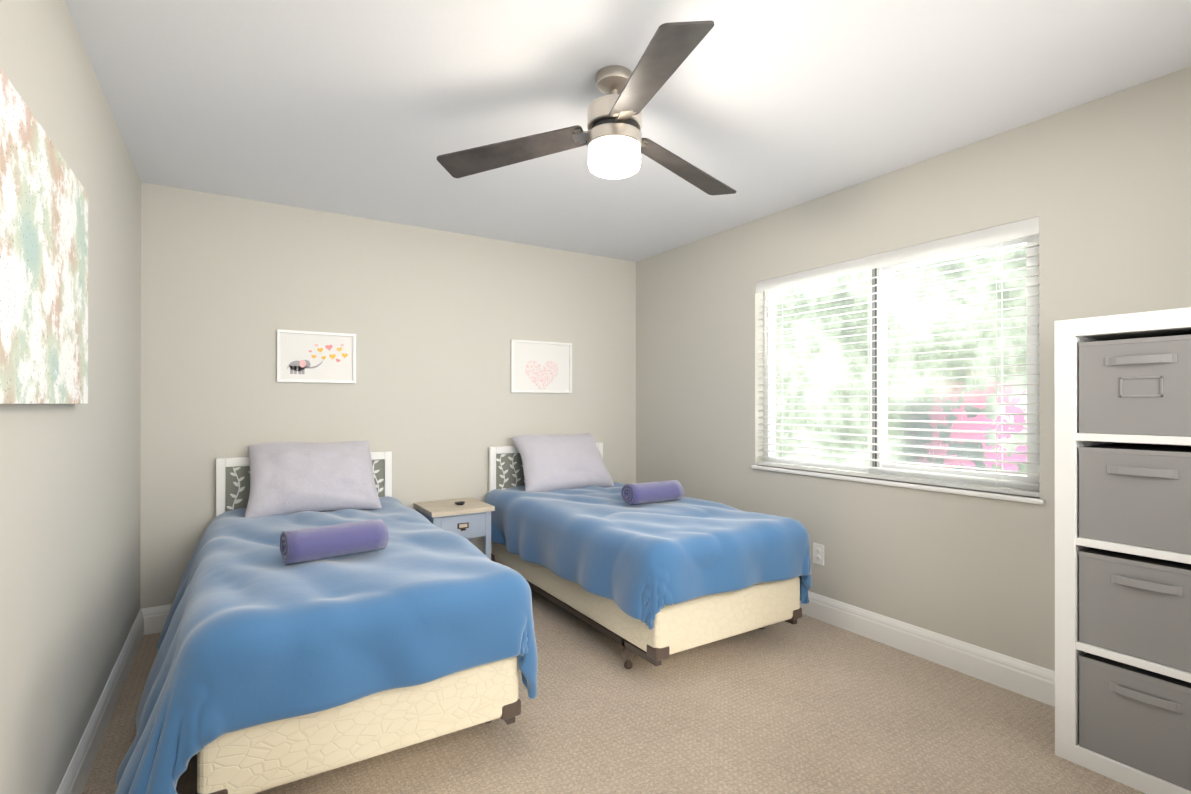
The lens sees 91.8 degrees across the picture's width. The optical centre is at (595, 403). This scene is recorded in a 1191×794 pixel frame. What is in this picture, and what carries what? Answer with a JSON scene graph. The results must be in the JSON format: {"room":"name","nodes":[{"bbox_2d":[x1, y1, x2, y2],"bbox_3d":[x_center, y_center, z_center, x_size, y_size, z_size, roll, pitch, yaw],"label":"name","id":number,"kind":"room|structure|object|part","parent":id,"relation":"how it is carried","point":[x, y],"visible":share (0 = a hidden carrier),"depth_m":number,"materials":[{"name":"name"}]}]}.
{"room":"bedroom","nodes":[
{"label":"bedroom","id":0,"kind":"room"},
{"bbox_2d":[0,0,140,793],"bbox_3d":[-1.339,0.025,1.202,0.140,2.440,4.413,0,0,-32],"label":"wall","id":1,"kind":"structure","parent":0,"point":[70,496],"depth_m":1.79,"materials":[{"name":"grey paint"}]},
{"bbox_2d":[0,68,87,403],"bbox_3d":[-1.351,-0.333,1.385,0.031,0.672,1.055,0,0,-32],"label":"framed picture","id":2,"kind":"object","parent":1,"relation":"attached to","point":[43,276],"visible":1,"depth_m":1.37},
{"bbox_2d":[56,609,143,793],"bbox_3d":[-1.273,1.175,1.242,0.016,0.141,4.413,0,0,-32],"label":"baseboard","id":3,"kind":"structure","parent":1,"relation":"attached to","point":[76,775],"depth_m":2.12,"materials":[{"name":"white"}]},
{"bbox_2d":[140,182,635,608],"bbox_3d":[-1.093,0.029,4.044,3.576,2.440,0.140,0,0,-32],"label":"wall","id":4,"kind":"structure","parent":0,"point":[436,322],"depth_m":3.70,"materials":[{"name":"grey paint"}]},
{"bbox_2d":[141,604,171,634],"bbox_3d":[-1.051,1.179,3.976,3.296,0.141,0.016,0,0,-32],"label":"baseboard","id":5,"kind":"structure","parent":4,"relation":"attached to","point":[155,617],"depth_m":3.13,"materials":[{"name":"white"}]},
{"bbox_2d":[277,329,355,382],"bbox_3d":[-1.714,-0.283,3.558,0.441,0.313,0.022,0,0,-32],"label":"framed picture","id":6,"kind":"object","parent":4,"relation":"attached to","point":[314,357],"visible":1,"depth_m":3.55},
{"bbox_2d":[287,344,347,373],"bbox_3d":[-1.712,-0.275,3.560,0.342,0.198,0.001,0,0,-32],"label":"artwork","id":7,"kind":"object","parent":6,"relation":"attached to","point":[301,358],"depth_m":3.56,"materials":[{"name":"white paper"}]},
{"bbox_2d":[510,340,571,392],"bbox_3d":[-0.405,-0.269,4.380,0.512,0.397,0.022,0,0,-32],"label":"framed picture","id":8,"kind":"object","parent":4,"relation":"attached to","point":[540,367],"visible":1,"depth_m":4.37,"materials":[{"name":"white paper"}]},
{"bbox_2d":[525,360,557,389],"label":"artwork","id":9,"kind":"object","parent":8,"relation":"attached to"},
{"bbox_2d":[82,588,1144,793],"bbox_3d":[0.117,1.287,2.113,3.576,0.080,4.693,0,0,-32],"label":"floor","id":10,"kind":"structure","parent":0,"point":[805,704],"depth_m":2.18,"materials":[{"name":"carpet"}]},
{"bbox_2d":[115,441,537,793],"bbox_3d":[-1.242,0.736,2.604,1.276,1.023,2.102,0,0,-32],"label":"bed","id":11,"kind":"object","parent":10,"relation":"on","point":[336,605],"visible":1,"depth_m":1.86,"materials":[{"name":"fabric"},{"name":"painted wood"},{"name":"steel"}]},
{"bbox_3d":[-1.738,0.781,3.511,0.956,0.935,0.038,0,0,-32],"label":"headboard","id":12,"kind":"part","parent":11,"relation":"part of","materials":[{"name":"white wood"}]},
{"bbox_2d":[244,441,381,517],"bbox_3d":[-1.627,0.430,3.332,0.723,0.412,0.347,0,0,-32],"label":"pillow","id":13,"kind":"object","parent":11,"relation":"on","point":[288,479],"depth_m":3.24,"materials":[{"name":"white fabric"}]},
{"bbox_2d":[280,519,388,564],"bbox_3d":[-1.010,0.532,2.243,0.379,0.117,0.196,0,0,-32],"label":"towel","id":14,"kind":"object","parent":11,"relation":"on","point":[308,546],"depth_m":2.18,"materials":[{"name":"purple fabric"}]},
{"bbox_3d":[-1.198,1.183,2.650,0.954,0.128,1.940,0,0,-32],"label":"frame","id":15,"kind":"part","parent":11,"relation":"part of","materials":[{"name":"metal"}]},
{"bbox_2d":[413,497,494,559],"bbox_3d":[-0.932,0.948,3.780,0.406,0.601,0.420,0,0,-32],"label":"nightstand","id":16,"kind":"object","parent":10,"relation":"on","point":[468,518],"visible":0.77,"depth_m":3.67,"materials":[{"name":"blue"}]},
{"bbox_3d":[-0.886,0.656,3.773,0.068,0.016,0.068,0,0,-32],"label":"dish","id":17,"kind":"part","parent":16,"relation":"part of","materials":[{"name":"black plastic"}]},
{"bbox_2d":[485,433,811,668],"bbox_3d":[0.175,0.737,3.541,1.138,1.022,2.021,0,0,-32],"label":"bed","id":18,"kind":"object","parent":10,"relation":"on","point":[654,573],"visible":1,"depth_m":2.90,"materials":[{"name":"fabric"},{"name":"painted wood"},{"name":"steel"}]},
{"bbox_3d":[-0.354,0.782,4.380,0.956,0.935,0.038,0,0,-32],"label":"headboard","id":19,"kind":"part","parent":18,"relation":"part of","materials":[{"name":"white wood"}]},
{"bbox_2d":[511,433,613,491],"bbox_3d":[-0.239,0.428,4.204,0.757,0.406,0.350,0,0,-32],"label":"pillow","id":20,"kind":"object","parent":18,"relation":"on","point":[551,462],"depth_m":4.10,"materials":[{"name":"white fabric"}]},
{"bbox_2d":[485,482,811,629],"bbox_3d":[0.185,0.823,3.523,1.142,0.469,1.988,0,0,-32],"label":"duvet","id":21,"kind":"object","parent":18,"relation":"on","point":[672,563],"depth_m":2.84,"materials":[{"name":"blue fabric"}]},
{"bbox_2d":[621,480,683,504],"bbox_3d":[0.344,0.534,3.469,0.366,0.117,0.155,0,0,-32],"label":"towel","id":22,"kind":"object","parent":18,"relation":"on","point":[670,492],"depth_m":3.42,"materials":[{"name":"purple fabric"}]},
{"bbox_3d":[0.165,1.185,3.552,0.954,0.128,1.860,0,0,-32],"label":"frame","id":23,"kind":"part","parent":18,"relation":"part of","materials":[{"name":"beige fabric"}]},
{"bbox_2d":[1054,307,1190,793],"bbox_3d":[1.995,0.477,1.794,0.422,1.538,0.816,0,0,-32],"label":"shelf unit","id":24,"kind":"object","parent":10,"relation":"on","point":[1122,387],"visible":1,"depth_m":1.89,"materials":[{"name":"white laminate"}]},
{"bbox_2d":[65,0,1190,261],"bbox_3d":[0.117,-1.233,2.117,3.576,0.080,4.693,0,0,-32],"label":"ceiling","id":25,"kind":"structure","parent":0,"point":[375,108],"depth_m":2.21,"materials":[{"name":"white paint"}]},
{"bbox_2d":[437,20,735,194],"bbox_3d":[0.178,-1.020,2.102,1.204,0.347,1.245,0,0,-32],"label":"ceiling fan","id":26,"kind":"object","parent":25,"relation":"hanging from","point":[613,140],"visible":1,"depth_m":2.05,"materials":[{"name":"silver metal"}]},
{"bbox_3d":[0.093,-1.062,2.103,0.366,0.262,0.378,0,0,-32],"label":"motor","id":27,"kind":"part","parent":26,"relation":"part of","materials":[{"name":"silver metal"}]},
{"bbox_2d":[636,66,1190,670],"bbox_3d":[1.572,0.028,3.028,0.140,2.440,4.413,0,0,-32],"label":"wall","id":28,"kind":"structure","parent":0,"point":[1102,188],"depth_m":2.78,"materials":[{"name":"grey paint"}]},
{"bbox_2d":[813,543,823,565],"bbox_3d":[1.289,0.873,3.337,0.009,0.116,0.072,0,0,-32],"label":"electrical outlet plate","id":29,"kind":"object","parent":28,"relation":"attached to","point":[818,553],"visible":1,"depth_m":3.33,"materials":[{"name":"white plastic"}]},
{"bbox_2d":[751,465,1044,504],"bbox_3d":[1.477,0.414,3.101,0.093,0.022,1.600,0,0,-32],"label":"window sill","id":30,"kind":"structure","parent":28,"relation":"attached to","point":[1010,497],"depth_m":2.85,"materials":[{"name":"white"}]},
{"bbox_2d":[763,234,1038,490],"bbox_3d":[1.541,-0.192,3.143,0.071,1.190,1.560,0,0,-32],"label":"window","id":31,"kind":"structure","parent":28,"relation":"in","point":[1033,300],"depth_m":3.07,"materials":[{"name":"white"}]},
{"bbox_3d":[1.512,-0.192,3.124,0.002,1.100,0.024,0,0,-32],"label":"window interlock","id":32,"kind":"part","parent":31,"relation":"part of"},
{"bbox_2d":[756,216,1038,496],"bbox_3d":[1.480,-0.194,3.104,0.065,1.185,1.557,0,0,-32],"label":"window blind","id":33,"kind":"object","parent":31,"relation":"attached to","point":[1009,231],"visible":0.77,"depth_m":2.90,"materials":[{"name":"white plastic"}]},
{"bbox_2d":[800,591,1054,706],"bbox_3d":[1.506,1.177,2.985,0.016,0.141,4.413,0,0,-32],"label":"baseboard","id":34,"kind":"structure","parent":28,"relation":"attached to","point":[1029,680],"depth_m":2.75,"materials":[{"name":"white"}]},
{"label":"outside","id":35,"kind":"structure","parent":0,"visible":0},
{"bbox_2d":[775,244,1026,475],"bbox_3d":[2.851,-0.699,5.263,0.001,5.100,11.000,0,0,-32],"label":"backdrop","id":36,"kind":"structure","parent":35,"point":[955,337],"depth_m":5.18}
]}

